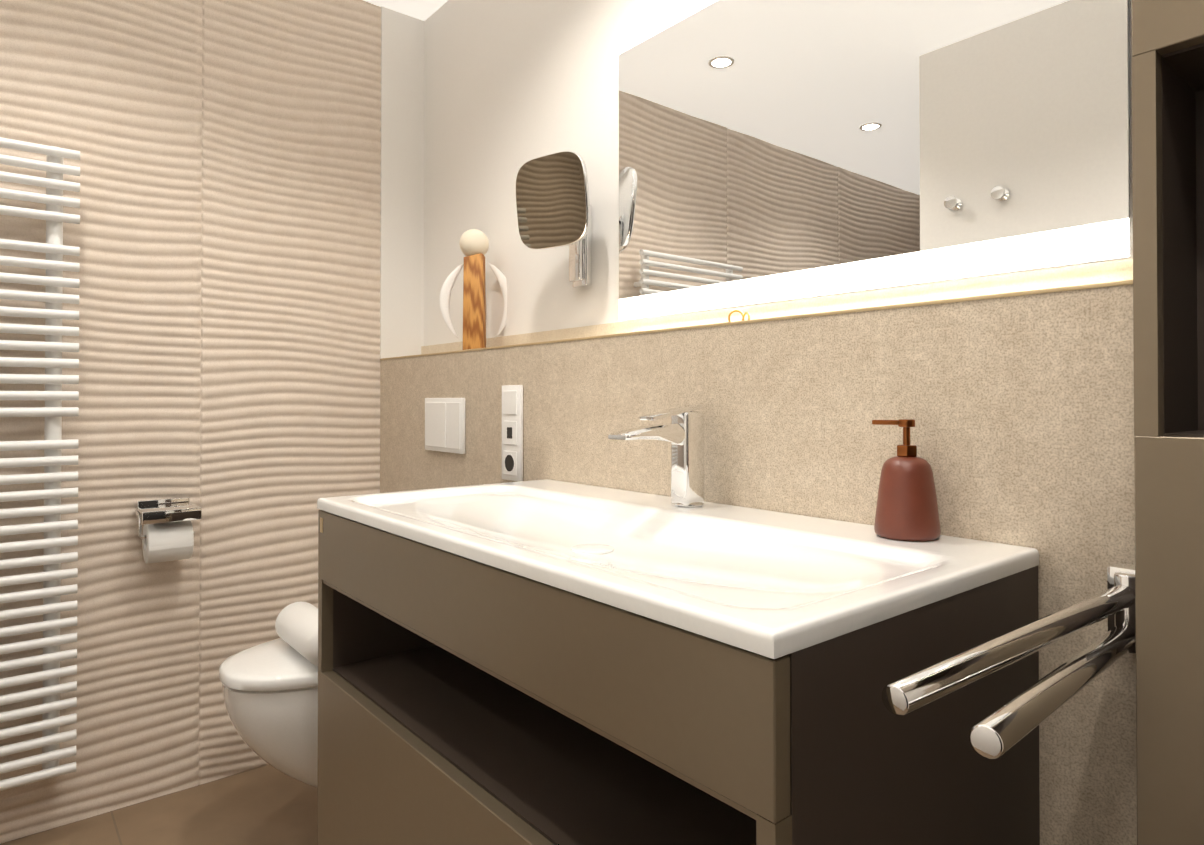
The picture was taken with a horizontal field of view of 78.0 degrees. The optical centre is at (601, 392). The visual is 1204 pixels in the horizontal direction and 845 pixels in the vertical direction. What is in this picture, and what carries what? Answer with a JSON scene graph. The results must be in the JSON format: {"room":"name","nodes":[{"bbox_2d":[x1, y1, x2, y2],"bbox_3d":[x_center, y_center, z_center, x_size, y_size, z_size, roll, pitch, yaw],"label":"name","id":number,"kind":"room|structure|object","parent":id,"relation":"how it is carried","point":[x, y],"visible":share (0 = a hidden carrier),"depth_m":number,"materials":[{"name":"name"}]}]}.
{"room":"bathroom","nodes":[
{"label":"bathroom","id":0,"kind":"room"},
{"bbox_2d":[0,764,316,844],"bbox_3d":[-0.957,1.100,0.256,3.547,0.100,3.100,0,-1,-40],"label":"floor","id":1,"kind":"structure","parent":0,"point":[268,804],"depth_m":1.86,"materials":[{"name":"tile"}]},
{"bbox_2d":[0,0,423,843],"bbox_3d":[-1.885,-0.089,1.392,3.447,2.300,0.023,0,-1,-40],"label":"wall","id":2,"kind":"structure","parent":0,"point":[224,234],"depth_m":2.03,"materials":[{"name":"tile"}]},
{"bbox_2d":[0,137,79,790],"bbox_3d":[-1.515,0.194,1.619,0.608,1.566,0.098,0,-1,-40],"label":"towel radiator","id":3,"kind":"object","parent":2,"relation":"attached to","point":[53,363],"visible":1,"depth_m":1.74,"materials":[{"name":"white metal"}]},
{"bbox_2d":[135,497,201,563],"bbox_3d":[-1.122,0.357,1.922,0.132,0.153,0.128,0,-1,-40],"label":"toilet paper holder","id":4,"kind":"object","parent":2,"relation":"attached to","point":[167,534],"visible":1,"depth_m":1.89,"materials":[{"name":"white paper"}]},
{"bbox_2d":[363,0,447,20],"bbox_3d":[-0.957,-1.300,0.278,3.547,0.100,3.100,0,-1,-40],"label":"ceiling","id":5,"kind":"structure","parent":0,"point":[423,10],"depth_m":2.37,"materials":[{"name":"paint"}]},
{"bbox_2d":[380,284,1136,844],"bbox_3d":[0.281,0.471,1.283,0.157,1.177,2.900,0,-1,-40],"label":"wall","id":6,"kind":"structure","parent":0,"point":[1018,410],"depth_m":1.01,"materials":[{"name":"tile"}]},
{"bbox_2d":[219,638,317,787],"bbox_3d":[-0.636,0.815,1.833,0.551,0.400,0.372,0,-1,-40],"label":"toilet","id":7,"kind":"object","parent":6,"relation":"attached to","point":[270,692],"visible":0.27,"depth_m":1.64,"materials":[{"name":"white ceramic"}]},
{"bbox_2d":[275,601,317,665],"bbox_3d":[-0.682,0.565,1.752,0.104,0.098,0.274,0,-1,-40],"label":"roll","id":8,"kind":"object","parent":7,"relation":"on","point":[296,625],"visible":0.62,"depth_m":1.71,"materials":[{"name":"white"}]},
{"bbox_2d":[425,398,464,453],"bbox_3d":[-0.427,0.086,2.011,0.012,0.146,0.218,0,-1,-40],"label":"flush plate","id":9,"kind":"object","parent":6,"relation":"attached to","point":[444,424],"visible":1,"depth_m":1.99,"materials":[{"name":"white plastic"}]},
{"bbox_2d":[439,229,506,349],"bbox_3d":[-0.348,-0.279,2.064,0.161,0.336,0.136,0,-1,-40],"label":"angel figurine","id":10,"kind":"object","parent":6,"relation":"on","point":[474,245],"visible":0.92,"depth_m":2.01,"materials":[{"name":"brown wood"}]},
{"bbox_2d":[502,385,522,480],"bbox_3d":[-0.213,0.094,1.750,0.012,0.224,0.082,0,-1,-40],"label":"electrical outlet panel","id":11,"kind":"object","parent":6,"relation":"attached to","point":[512,432],"depth_m":1.74,"materials":[{"name":"white plastic"}]},
{"bbox_2d":[317,479,1039,844],"bbox_3d":[0.002,0.517,1.102,0.500,0.662,1.006,0,-1,-40],"label":"bathroom vanity","id":12,"kind":"object","parent":6,"relation":"attached to","point":[545,661],"visible":1,"depth_m":0.84,"materials":[{"name":"brown wood"}]},
{"bbox_2d":[608,405,703,506],"bbox_3d":[0.093,0.103,1.199,0.182,0.167,0.052,0,-1,-40],"label":"faucet","id":13,"kind":"object","parent":12,"relation":"on","point":[682,433],"visible":1,"depth_m":1.22,"materials":[{"name":"silver metal"}]},
{"bbox_2d":[872,419,940,540],"bbox_3d":[0.392,0.109,0.955,0.079,0.150,0.079,0,-1,-40],"label":"soap dispenser","id":14,"kind":"object","parent":12,"relation":"on","point":[907,507],"visible":1,"depth_m":0.93,"materials":[{"name":"ceramic"}]},
{"bbox_2d":[728,310,749,321],"bbox_3d":[0.247,-0.133,1.313,0.020,0.030,0.060,0,-1,-40],"label":"brass ornament","id":15,"kind":"object","parent":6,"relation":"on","point":[741,313],"visible":0.46,"depth_m":1.31,"materials":[{"name":"gold metal"}]},
{"bbox_2d":[380,280,1132,359],"bbox_3d":[0.221,-0.116,1.240,0.006,0.005,2.900,0,-1,-40],"label":"trim","id":16,"kind":"structure","parent":6,"relation":"attached to","point":[1076,287],"depth_m":1.08,"materials":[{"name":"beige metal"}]},
{"bbox_2d":[882,561,1135,758],"bbox_3d":[0.404,0.225,0.665,0.440,0.087,0.083,0,-1,-40],"label":"towel rail","id":17,"kind":"object","parent":6,"relation":"attached to","point":[1000,731],"visible":0.85,"depth_m":0.61,"materials":[{"name":"silver metal"}]},
{"bbox_2d":[1131,0,1203,844],"bbox_3d":[0.669,-0.022,0.570,0.154,1.650,0.400,0,-1,-40],"label":"tall cabinet","id":18,"kind":"object","parent":6,"relation":"attached to","point":[1168,164],"visible":1,"depth_m":0.67,"materials":[{"name":"brown wood"}]},
{"bbox_2d":[424,0,1132,345],"bbox_3d":[0.372,-0.090,1.364,0.100,2.300,3.100,0,-1,-40],"label":"wall","id":19,"kind":"structure","parent":0,"point":[511,87],"depth_m":2.02,"materials":[{"name":"white paint"}]},
{"bbox_2d":[516,151,591,287],"bbox_3d":[-0.085,-0.398,1.723,0.151,0.286,0.205,0,-1,-40],"label":"mirror","id":20,"kind":"object","parent":19,"relation":"attached to","point":[554,207],"visible":1,"depth_m":1.70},
{"bbox_2d":[421,259,1132,353],"bbox_3d":[0.334,-0.135,1.333,0.019,0.056,2.900,0,-1,-40],"label":"ledge","id":21,"kind":"structure","parent":19,"relation":"attached to","point":[1110,271],"depth_m":1.21,"materials":[{"name":"beige stone"}]},
{"bbox_2d":[619,0,1129,320],"bbox_3d":[0.351,-0.486,1.296,0.021,0.642,0.960,0,-1,-40],"label":"led mirror","id":22,"kind":"object","parent":19,"relation":"attached to","point":[773,150],"visible":0.95,"depth_m":1.20,"materials":[{"name":"mirror"}]}
]}

